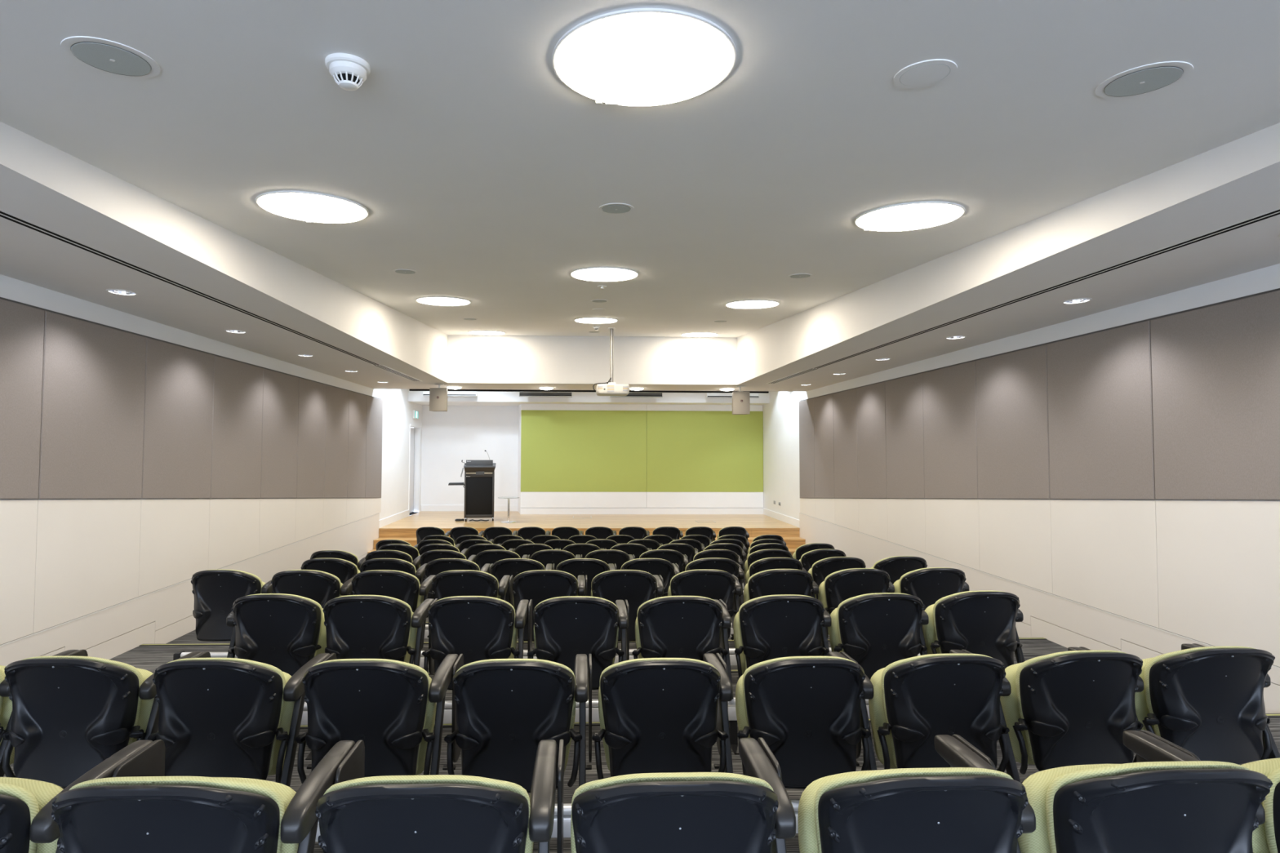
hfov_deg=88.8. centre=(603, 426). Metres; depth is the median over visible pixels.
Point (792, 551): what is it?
step
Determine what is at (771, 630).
cushion
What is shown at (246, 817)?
cushion
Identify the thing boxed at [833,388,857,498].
acoustic panel
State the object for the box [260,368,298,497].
acoustic panel
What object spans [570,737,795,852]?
chair
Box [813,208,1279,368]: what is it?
ceiling vent
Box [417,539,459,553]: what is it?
chair
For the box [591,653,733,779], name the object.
chair
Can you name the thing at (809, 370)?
ceiling vent
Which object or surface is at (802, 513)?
trim
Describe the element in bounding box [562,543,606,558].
chair
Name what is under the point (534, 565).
cushion
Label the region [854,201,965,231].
round ceiling light
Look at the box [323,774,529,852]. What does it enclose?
cushion
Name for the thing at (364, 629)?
backrest
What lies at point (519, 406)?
wall
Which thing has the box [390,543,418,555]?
cushion
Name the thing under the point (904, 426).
acoustic panel
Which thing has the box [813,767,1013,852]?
backrest
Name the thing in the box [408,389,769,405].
ceiling
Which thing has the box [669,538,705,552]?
chair
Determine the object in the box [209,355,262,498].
acoustic panel
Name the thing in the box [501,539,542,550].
chair
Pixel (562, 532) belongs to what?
chair
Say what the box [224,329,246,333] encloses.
recessed light
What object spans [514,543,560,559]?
chair
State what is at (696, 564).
cushion
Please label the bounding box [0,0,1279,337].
ceiling
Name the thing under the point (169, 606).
trim
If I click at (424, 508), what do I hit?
baseboard
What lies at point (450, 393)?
washer
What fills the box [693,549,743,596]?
chair
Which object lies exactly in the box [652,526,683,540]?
chair
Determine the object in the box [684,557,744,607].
chair
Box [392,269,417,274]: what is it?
ceiling speaker
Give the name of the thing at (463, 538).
chair
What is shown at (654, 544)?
chair
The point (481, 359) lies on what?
bulkhead
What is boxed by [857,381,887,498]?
acoustic panel
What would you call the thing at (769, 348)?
bulkhead
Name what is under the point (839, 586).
cushion
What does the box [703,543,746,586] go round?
chair
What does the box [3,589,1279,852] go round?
floor
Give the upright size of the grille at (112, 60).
0.019 m
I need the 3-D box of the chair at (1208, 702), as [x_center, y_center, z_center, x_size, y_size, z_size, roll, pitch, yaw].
[2.491,1.156,2.788,0.560,0.553,0.523,0,-2,-2]
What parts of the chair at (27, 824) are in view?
seat, arm post, armrest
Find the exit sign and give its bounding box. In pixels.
[413,409,418,419]
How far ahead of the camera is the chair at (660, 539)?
9.76 m
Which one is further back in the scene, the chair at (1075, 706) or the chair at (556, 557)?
the chair at (556, 557)
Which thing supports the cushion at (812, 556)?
on the chair at (809, 558)
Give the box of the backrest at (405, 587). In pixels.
[362,569,419,608]
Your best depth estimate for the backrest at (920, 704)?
2.51 m
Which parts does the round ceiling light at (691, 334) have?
frame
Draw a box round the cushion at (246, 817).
[69,776,284,852]
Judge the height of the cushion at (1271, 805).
0.470 m
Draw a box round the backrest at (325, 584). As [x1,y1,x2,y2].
[289,569,341,596]
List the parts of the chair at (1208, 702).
seat, armrest, arm post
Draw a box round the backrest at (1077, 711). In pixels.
[1015,649,1127,761]
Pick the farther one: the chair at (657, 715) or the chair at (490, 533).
the chair at (490, 533)
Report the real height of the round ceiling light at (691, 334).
0.062 m
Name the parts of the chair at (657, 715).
seat, armrest, arm post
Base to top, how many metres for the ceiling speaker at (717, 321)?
0.020 m
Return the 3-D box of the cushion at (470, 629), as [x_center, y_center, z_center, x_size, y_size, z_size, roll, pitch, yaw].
[-0.712,1.132,3.501,0.467,0.470,0.153,0,-2,-2]
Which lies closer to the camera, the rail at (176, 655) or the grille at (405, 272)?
the rail at (176, 655)
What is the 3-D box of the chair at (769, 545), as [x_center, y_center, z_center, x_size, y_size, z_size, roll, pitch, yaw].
[2.003,1.665,7.926,0.560,0.553,0.523,0,-2,-2]
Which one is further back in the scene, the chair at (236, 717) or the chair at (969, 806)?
the chair at (236, 717)
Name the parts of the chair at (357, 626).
seat, arm post, armrest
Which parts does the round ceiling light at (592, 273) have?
frame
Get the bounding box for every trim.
[0,297,381,399]
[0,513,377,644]
[0,513,378,646]
[0,513,379,666]
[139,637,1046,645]
[799,512,1279,669]
[799,513,1279,684]
[800,288,1279,401]
[802,513,1279,667]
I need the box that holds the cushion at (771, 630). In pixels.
[737,594,814,669]
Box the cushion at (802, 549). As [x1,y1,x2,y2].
[795,542,823,557]
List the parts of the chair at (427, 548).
armrest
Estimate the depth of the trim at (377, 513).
5.64 m
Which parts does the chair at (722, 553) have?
armrest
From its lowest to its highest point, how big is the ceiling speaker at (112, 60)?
0.024 m
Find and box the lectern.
[448,460,496,521]
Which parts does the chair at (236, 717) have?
seat, arm post, armrest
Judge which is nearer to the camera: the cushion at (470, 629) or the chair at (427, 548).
the cushion at (470, 629)
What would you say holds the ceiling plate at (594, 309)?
attached to the ceiling at (477, 171)
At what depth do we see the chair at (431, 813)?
1.39 m
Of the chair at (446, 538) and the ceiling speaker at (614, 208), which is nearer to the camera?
the ceiling speaker at (614, 208)
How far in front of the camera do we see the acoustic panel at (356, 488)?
11.43 m
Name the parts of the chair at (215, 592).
armrest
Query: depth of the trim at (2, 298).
5.81 m
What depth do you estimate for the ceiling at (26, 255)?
4.63 m
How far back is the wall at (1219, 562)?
5.33 m
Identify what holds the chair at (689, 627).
on the rail at (447, 718)
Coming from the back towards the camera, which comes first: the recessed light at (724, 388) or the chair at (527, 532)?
the recessed light at (724, 388)
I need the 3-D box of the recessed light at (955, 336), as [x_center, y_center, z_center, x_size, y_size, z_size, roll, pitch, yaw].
[3.587,-0.956,6.642,0.194,0.105,0.194,0,-2,-2]
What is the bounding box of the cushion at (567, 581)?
[515,569,577,590]
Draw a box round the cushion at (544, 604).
[536,595,617,608]
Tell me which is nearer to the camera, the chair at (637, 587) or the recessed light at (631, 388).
the chair at (637, 587)
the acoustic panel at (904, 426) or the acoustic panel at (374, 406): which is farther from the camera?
the acoustic panel at (374, 406)
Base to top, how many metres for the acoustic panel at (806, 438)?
1.934 m
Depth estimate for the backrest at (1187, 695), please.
2.61 m
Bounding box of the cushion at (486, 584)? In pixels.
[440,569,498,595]
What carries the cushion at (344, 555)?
on the chair at (344, 555)
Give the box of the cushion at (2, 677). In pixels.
[0,668,4,715]
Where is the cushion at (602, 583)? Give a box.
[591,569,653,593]
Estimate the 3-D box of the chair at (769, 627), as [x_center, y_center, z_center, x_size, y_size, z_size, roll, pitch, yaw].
[0.997,1.184,3.697,0.560,0.553,0.523,0,-2,-2]
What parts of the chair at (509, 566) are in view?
armrest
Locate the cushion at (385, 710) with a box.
[313,658,430,774]
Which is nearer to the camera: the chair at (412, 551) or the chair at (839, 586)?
the chair at (839, 586)
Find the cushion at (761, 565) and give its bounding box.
[748,557,790,577]
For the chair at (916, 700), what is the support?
on the rail at (566, 806)
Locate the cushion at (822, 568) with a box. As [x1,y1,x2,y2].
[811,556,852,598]
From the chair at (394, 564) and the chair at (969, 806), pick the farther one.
the chair at (394, 564)
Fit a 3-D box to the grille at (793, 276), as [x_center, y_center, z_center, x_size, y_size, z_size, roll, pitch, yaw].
[1.762,-1.343,5.834,0.168,0.015,0.167,0,-2,-2]
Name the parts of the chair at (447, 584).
arm post, armrest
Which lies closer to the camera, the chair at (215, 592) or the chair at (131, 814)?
the chair at (131, 814)
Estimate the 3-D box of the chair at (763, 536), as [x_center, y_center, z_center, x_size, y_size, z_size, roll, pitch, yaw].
[2.524,1.912,10.025,0.560,0.553,0.523,0,-2,-2]
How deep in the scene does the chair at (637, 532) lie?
10.82 m
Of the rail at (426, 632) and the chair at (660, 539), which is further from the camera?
the chair at (660, 539)
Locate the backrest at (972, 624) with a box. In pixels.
[933,590,1001,653]
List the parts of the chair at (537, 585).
armrest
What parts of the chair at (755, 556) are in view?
seat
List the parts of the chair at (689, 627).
seat, armrest, arm post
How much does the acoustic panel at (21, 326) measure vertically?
1.349 m
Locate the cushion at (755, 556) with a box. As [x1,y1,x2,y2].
[746,549,764,569]
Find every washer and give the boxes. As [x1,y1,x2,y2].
[422,391,477,396]
[518,391,572,396]
[609,392,662,397]
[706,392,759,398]
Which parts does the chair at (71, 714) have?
seat, arm post, armrest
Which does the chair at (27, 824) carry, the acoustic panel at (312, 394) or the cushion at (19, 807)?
the cushion at (19, 807)
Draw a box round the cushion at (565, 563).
[556,558,608,566]
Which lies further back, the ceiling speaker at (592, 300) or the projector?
the projector
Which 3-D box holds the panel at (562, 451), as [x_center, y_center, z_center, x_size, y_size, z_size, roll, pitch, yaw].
[-0.465,0.593,15.765,3.034,1.966,0.034,0,-2,-2]
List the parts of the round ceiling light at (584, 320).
frame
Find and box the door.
[408,423,421,515]
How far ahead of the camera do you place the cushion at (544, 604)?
3.44 m
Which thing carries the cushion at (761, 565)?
on the chair at (769, 563)
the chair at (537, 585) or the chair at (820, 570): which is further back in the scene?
the chair at (820, 570)
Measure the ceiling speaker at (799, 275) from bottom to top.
0.020 m
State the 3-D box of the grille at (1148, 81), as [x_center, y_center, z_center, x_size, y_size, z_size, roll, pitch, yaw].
[1.878,-1.200,2.272,0.212,0.018,0.211,0,-2,-2]
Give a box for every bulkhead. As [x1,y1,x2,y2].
[0,121,448,382]
[446,334,737,385]
[737,122,1279,384]
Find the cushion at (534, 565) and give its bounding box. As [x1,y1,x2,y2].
[499,558,545,569]
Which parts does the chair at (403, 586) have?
seat, arm post, armrest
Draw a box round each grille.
[71,41,151,75]
[395,270,414,274]
[592,300,606,302]
[602,204,630,213]
[791,274,809,278]
[1104,66,1182,96]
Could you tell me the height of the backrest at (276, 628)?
0.470 m
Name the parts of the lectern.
panel, name plate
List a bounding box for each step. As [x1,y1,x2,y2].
[367,548,796,555]
[373,537,805,549]
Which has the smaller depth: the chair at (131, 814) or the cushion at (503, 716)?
the chair at (131, 814)
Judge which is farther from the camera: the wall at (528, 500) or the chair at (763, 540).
the wall at (528, 500)
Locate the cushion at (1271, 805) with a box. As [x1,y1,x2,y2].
[1262,768,1279,852]
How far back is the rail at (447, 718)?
3.46 m
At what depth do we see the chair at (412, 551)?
7.57 m
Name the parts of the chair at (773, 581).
seat, armrest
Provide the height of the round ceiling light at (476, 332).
0.062 m
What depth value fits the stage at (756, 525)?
13.95 m
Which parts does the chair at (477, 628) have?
seat, arm post, armrest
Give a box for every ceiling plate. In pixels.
[591,308,605,311]
[893,58,957,88]
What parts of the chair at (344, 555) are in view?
armrest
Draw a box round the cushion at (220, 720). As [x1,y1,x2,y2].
[168,657,285,773]
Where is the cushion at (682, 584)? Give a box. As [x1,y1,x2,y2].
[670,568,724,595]
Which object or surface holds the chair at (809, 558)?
on the rail
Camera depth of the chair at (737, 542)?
8.76 m
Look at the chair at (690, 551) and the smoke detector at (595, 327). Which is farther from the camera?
the smoke detector at (595, 327)
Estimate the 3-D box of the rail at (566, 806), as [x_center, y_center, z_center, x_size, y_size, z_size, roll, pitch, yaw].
[-0.025,1.544,2.463,5.694,0.252,0.240,0,-2,-2]
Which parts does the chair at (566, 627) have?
seat, armrest, arm post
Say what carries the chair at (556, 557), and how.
on the rail
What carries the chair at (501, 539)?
on the rail
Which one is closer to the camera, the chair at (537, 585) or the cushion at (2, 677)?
the cushion at (2, 677)
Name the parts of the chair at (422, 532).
armrest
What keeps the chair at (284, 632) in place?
on the rail at (447, 718)
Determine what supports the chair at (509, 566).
on the rail at (426, 632)
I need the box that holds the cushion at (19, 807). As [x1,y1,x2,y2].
[0,782,39,852]
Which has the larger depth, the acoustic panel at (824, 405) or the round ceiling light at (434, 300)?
the acoustic panel at (824, 405)
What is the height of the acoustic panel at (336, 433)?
1.804 m
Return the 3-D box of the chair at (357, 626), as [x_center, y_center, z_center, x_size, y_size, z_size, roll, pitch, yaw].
[-1.252,1.176,3.659,0.536,0.553,0.523,0,-2,-2]
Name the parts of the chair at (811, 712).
seat, armrest, arm post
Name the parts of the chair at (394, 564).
armrest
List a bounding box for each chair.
[0,649,88,777]
[0,739,165,852]
[1,651,210,788]
[51,740,364,852]
[147,653,337,786]
[191,569,272,641]
[226,593,326,676]
[271,569,352,608]
[294,653,463,783]
[301,557,359,595]
[310,550,365,570]
[315,739,564,852]
[322,595,438,678]
[351,569,435,648]
[360,558,426,584]
[364,550,421,570]
[375,539,417,550]
[377,543,420,568]
[416,526,450,544]
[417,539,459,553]
[419,543,467,559]
[419,550,475,582]
[421,535,455,546]
[422,595,532,689]
[424,558,493,617]
[427,569,513,616]
[444,653,591,792]
[449,526,484,545]
[455,535,493,550]
[459,539,502,559]
[466,543,515,558]
[475,550,529,573]
[484,526,518,541]
[490,558,554,606]
[493,534,530,544]
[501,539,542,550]
[511,569,586,641]
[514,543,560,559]
[517,526,551,539]
[527,595,629,689]
[530,534,566,544]
[530,549,582,569]
[543,539,575,550]
[551,526,583,539]
[555,558,616,596]
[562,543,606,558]
[568,534,600,543]
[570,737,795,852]
[585,526,616,539]
[585,539,619,549]
[585,549,635,569]
[591,569,663,641]
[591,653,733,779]
[605,534,638,543]
[610,543,652,559]
[618,526,649,539]
[620,558,679,598]
[626,538,662,550]
[631,595,733,699]
[639,549,688,573]
[644,534,675,545]
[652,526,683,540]
[657,543,697,571]
[667,568,742,639]
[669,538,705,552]
[680,534,711,547]
[684,526,715,542]
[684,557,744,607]
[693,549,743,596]
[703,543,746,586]
[709,538,746,563]
[716,534,749,560]
[717,526,749,539]
[733,594,831,678]
[735,651,876,788]
[743,568,818,603]
[744,549,792,577]
[745,557,806,585]
[746,542,791,558]
[747,538,784,553]
[751,534,786,545]
[792,542,835,560]
[797,734,1035,852]
[799,549,846,572]
[808,556,866,599]
[817,568,894,638]
[829,592,928,679]
[868,649,1020,782]
[871,555,927,583]
[893,567,968,627]
[922,590,1025,668]
[1000,646,1143,774]
[1017,729,1272,852]
[1134,643,1279,764]
[1239,757,1279,852]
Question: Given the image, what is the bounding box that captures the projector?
[592,327,629,395]
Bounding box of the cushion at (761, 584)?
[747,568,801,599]
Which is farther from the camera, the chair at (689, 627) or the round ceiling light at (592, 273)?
the round ceiling light at (592, 273)
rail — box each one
[173,647,919,679]
[300,697,870,759]
[315,800,799,841]
[408,388,768,393]
[424,623,829,648]
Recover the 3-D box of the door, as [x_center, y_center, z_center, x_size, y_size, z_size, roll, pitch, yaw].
[-4.610,1.031,15.703,0.170,2.143,1.020,0,-2,-2]
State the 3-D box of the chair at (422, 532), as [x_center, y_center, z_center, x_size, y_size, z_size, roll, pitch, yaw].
[-2.832,1.927,10.898,0.536,0.553,0.523,0,-2,-2]
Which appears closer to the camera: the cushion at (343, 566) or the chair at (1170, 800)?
the chair at (1170, 800)
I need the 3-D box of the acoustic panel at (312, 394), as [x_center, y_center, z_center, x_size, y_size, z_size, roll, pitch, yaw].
[-4.240,0.207,9.470,0.033,1.731,0.989,0,-2,-3]
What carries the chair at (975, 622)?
on the rail at (447, 718)
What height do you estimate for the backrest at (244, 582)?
0.470 m
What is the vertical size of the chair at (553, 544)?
0.553 m
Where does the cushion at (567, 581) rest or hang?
on the chair at (537, 585)
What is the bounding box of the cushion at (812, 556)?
[800,549,818,562]
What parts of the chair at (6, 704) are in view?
arm post, seat, armrest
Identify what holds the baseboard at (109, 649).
attached to the wall at (87, 551)
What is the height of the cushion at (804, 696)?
0.470 m
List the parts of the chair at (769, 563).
seat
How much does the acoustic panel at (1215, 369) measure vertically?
1.345 m
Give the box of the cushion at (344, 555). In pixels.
[322,550,358,563]
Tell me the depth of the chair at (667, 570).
5.56 m
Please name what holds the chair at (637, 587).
on the rail at (176, 655)
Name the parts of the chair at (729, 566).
arm post, armrest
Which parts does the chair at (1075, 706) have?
seat, armrest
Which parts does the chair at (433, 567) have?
armrest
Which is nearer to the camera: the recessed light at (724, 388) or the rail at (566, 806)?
the rail at (566, 806)
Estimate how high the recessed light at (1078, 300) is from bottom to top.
0.105 m
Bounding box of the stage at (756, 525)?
[378,511,799,537]
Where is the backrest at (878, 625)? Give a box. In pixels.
[836,592,909,652]
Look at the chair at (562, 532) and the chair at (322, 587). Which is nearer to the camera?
the chair at (322, 587)
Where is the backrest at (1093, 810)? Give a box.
[1045,760,1248,852]
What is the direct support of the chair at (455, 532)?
on the rail
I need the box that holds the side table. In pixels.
[497,496,519,523]
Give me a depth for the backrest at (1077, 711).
2.56 m
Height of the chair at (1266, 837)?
0.553 m
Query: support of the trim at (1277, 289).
attached to the wall at (1219, 562)
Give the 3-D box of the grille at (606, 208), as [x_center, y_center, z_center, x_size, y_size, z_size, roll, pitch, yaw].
[0.077,-1.272,3.817,0.165,0.015,0.165,0,-2,-2]
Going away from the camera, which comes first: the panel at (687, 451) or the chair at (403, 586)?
the chair at (403, 586)
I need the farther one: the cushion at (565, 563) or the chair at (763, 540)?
the chair at (763, 540)
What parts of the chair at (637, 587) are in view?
armrest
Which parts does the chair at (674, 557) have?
armrest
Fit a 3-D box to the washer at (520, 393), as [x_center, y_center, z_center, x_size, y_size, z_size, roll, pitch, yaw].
[-1.310,-1.003,14.906,1.222,0.648,0.108,0,-2,-2]
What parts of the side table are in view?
glass, stem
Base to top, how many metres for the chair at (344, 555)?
0.553 m
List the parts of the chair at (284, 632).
armrest, arm post, seat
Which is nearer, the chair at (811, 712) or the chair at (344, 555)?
the chair at (811, 712)
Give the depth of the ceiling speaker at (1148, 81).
2.25 m
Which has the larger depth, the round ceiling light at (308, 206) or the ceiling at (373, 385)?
the ceiling at (373, 385)
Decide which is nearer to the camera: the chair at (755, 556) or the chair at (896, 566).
the chair at (896, 566)
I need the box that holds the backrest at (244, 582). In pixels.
[206,569,262,593]
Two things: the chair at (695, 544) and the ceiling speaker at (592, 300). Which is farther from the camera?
the chair at (695, 544)
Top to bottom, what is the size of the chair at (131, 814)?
0.553 m
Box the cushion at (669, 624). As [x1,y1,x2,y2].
[637,595,714,648]
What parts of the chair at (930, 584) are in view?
seat, armrest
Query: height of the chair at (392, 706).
0.553 m
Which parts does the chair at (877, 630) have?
seat, arm post, armrest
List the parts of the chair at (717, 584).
seat, arm post, armrest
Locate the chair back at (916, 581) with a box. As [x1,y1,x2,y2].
[898,567,948,593]
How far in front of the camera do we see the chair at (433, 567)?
5.52 m
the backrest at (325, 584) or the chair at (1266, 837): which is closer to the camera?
the chair at (1266, 837)
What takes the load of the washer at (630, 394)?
hanging from the ceiling
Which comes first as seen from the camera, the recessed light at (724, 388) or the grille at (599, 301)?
the grille at (599, 301)
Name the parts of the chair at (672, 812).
seat, armrest, arm post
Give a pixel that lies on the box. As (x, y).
(574, 517)
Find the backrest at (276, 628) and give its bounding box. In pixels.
[247,593,323,656]
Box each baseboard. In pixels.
[40,509,408,659]
[421,505,517,511]
[520,508,763,514]
[763,508,1279,713]
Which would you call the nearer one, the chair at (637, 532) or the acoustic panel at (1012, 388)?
the acoustic panel at (1012, 388)
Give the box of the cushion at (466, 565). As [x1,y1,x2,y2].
[432,558,479,570]
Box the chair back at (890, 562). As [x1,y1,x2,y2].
[872,555,913,568]
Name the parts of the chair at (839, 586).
seat, armrest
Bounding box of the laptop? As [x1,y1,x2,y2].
[448,482,463,484]
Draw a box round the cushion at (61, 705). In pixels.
[21,655,142,745]
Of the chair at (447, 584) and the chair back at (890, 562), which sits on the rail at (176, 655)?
the chair at (447, 584)
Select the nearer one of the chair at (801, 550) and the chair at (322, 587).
the chair at (322, 587)
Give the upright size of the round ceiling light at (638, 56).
0.062 m
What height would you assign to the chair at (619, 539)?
0.553 m
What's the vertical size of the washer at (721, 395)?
0.648 m
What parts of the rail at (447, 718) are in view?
leg, leg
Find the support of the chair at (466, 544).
on the rail
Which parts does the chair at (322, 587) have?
armrest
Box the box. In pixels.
[573,515,591,518]
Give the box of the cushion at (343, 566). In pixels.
[325,557,358,573]
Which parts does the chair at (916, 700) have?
seat, armrest, arm post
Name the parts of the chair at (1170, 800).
seat, armrest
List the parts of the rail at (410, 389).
frame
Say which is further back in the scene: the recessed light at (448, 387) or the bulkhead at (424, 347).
the recessed light at (448, 387)
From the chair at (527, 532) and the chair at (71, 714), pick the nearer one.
the chair at (71, 714)
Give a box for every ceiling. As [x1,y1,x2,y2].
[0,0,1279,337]
[0,164,446,382]
[352,382,827,391]
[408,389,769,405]
[737,161,1279,385]
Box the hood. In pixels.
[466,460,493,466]
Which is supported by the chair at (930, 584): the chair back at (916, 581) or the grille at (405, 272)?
the chair back at (916, 581)
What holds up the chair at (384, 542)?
on the rail
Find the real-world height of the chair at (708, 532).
0.553 m
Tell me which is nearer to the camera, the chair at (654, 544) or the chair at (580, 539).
the chair at (654, 544)
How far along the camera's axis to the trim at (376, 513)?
5.68 m
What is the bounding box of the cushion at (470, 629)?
[435,595,515,657]
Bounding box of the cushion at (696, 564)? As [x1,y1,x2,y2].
[684,557,728,571]
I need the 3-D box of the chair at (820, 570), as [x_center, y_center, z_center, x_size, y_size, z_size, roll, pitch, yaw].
[2.092,1.414,5.864,0.560,0.553,0.523,0,-2,-2]
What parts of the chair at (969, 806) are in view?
seat, armrest, arm post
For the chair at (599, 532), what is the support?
on the rail
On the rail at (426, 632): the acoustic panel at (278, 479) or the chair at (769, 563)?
the chair at (769, 563)
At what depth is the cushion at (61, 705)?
2.45 m
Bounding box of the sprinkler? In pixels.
[597,285,606,288]
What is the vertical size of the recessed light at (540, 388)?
0.038 m
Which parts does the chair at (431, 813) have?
seat, armrest, arm post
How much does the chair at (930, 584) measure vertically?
0.553 m
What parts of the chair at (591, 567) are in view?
armrest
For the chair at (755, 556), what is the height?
0.553 m
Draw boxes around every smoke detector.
[324,53,370,90]
[592,325,599,330]
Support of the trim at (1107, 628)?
attached to the wall at (1219, 562)
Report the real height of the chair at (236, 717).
0.553 m
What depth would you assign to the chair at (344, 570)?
5.53 m
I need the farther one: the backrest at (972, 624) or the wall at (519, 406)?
the wall at (519, 406)
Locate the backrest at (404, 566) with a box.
[373,558,416,576]
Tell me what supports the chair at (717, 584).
on the rail at (176, 655)
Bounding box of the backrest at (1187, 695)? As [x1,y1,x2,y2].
[1143,646,1255,737]
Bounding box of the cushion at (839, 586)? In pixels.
[823,568,878,613]
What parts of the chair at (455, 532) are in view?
armrest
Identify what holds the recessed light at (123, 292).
in the ceiling at (26, 255)
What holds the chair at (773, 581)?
on the rail at (176, 655)
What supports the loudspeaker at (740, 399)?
hanging from the ceiling at (373, 385)
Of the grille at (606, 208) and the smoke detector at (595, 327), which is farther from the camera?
the smoke detector at (595, 327)
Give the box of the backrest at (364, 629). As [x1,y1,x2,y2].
[335,595,412,662]
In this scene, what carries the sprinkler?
attached to the ceiling at (477, 171)
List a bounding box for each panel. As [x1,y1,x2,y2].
[0,298,44,499]
[38,311,146,499]
[141,337,213,498]
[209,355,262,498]
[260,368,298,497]
[296,377,326,497]
[324,384,349,497]
[346,391,366,497]
[364,395,382,497]
[520,409,646,492]
[646,410,763,492]
[799,398,814,497]
[813,393,834,497]
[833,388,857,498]
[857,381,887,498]
[885,373,924,498]
[923,360,977,498]
[975,344,1050,499]
[1046,320,1155,499]
[1150,289,1279,500]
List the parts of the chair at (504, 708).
seat, armrest, arm post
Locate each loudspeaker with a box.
[429,383,447,411]
[732,386,750,414]
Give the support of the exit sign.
attached to the wall at (87, 551)
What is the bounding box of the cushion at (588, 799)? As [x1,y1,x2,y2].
[571,772,773,816]
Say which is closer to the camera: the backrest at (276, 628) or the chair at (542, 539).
the backrest at (276, 628)
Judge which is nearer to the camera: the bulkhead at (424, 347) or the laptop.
the bulkhead at (424, 347)
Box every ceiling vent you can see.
[0,208,380,364]
[372,364,421,381]
[766,368,821,383]
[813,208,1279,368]
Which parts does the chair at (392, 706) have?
seat, arm post, armrest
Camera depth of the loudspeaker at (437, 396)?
11.44 m
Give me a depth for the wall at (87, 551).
5.77 m
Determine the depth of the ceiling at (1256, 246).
4.40 m
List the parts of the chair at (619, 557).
armrest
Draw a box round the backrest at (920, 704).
[880,653,991,767]
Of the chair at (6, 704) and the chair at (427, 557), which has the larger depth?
the chair at (427, 557)
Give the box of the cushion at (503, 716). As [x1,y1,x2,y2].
[456,658,575,772]
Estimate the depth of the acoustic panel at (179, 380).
6.24 m
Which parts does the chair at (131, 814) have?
seat, arm post, armrest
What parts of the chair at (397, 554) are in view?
armrest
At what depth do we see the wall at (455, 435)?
16.48 m
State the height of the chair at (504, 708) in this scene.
0.553 m
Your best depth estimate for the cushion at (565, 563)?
5.53 m
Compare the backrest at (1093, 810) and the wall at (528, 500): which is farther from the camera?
the wall at (528, 500)
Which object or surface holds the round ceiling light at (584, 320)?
attached to the ceiling at (477, 171)
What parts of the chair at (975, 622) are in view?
seat, arm post, armrest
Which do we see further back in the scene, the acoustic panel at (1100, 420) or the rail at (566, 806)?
the acoustic panel at (1100, 420)
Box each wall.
[0,274,422,644]
[421,405,518,505]
[517,404,520,513]
[520,404,763,508]
[762,263,1279,666]
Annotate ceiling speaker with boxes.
[60,35,159,79]
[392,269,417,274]
[462,318,477,319]
[590,299,608,302]
[599,203,634,213]
[712,320,728,322]
[787,273,812,278]
[1094,61,1193,98]
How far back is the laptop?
14.13 m
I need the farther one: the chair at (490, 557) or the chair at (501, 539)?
the chair at (501, 539)
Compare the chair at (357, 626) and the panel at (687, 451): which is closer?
the chair at (357, 626)
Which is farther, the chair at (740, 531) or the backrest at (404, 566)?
the chair at (740, 531)
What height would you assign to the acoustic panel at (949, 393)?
1.585 m
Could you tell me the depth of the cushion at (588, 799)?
1.39 m
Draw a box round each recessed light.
[105,288,137,295]
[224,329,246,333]
[296,354,313,356]
[446,386,462,389]
[538,386,554,390]
[629,387,644,390]
[719,387,735,391]
[874,358,890,360]
[945,335,966,339]
[1061,297,1092,304]
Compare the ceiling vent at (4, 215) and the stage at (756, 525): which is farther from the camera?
the stage at (756, 525)
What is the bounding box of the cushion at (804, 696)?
[742,656,855,727]
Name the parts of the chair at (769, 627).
seat, arm post, armrest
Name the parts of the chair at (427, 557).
armrest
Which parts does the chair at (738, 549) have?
arm post, armrest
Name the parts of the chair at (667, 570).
armrest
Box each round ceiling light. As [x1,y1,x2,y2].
[255,191,368,222]
[415,296,471,306]
[468,330,505,334]
[551,8,736,106]
[569,266,638,281]
[574,317,617,323]
[681,332,717,337]
[725,299,779,308]
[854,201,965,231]
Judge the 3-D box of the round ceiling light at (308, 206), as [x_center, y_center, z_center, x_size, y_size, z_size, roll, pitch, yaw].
[-1.695,-1.278,3.823,0.605,0.062,0.605,-2,-3,41]

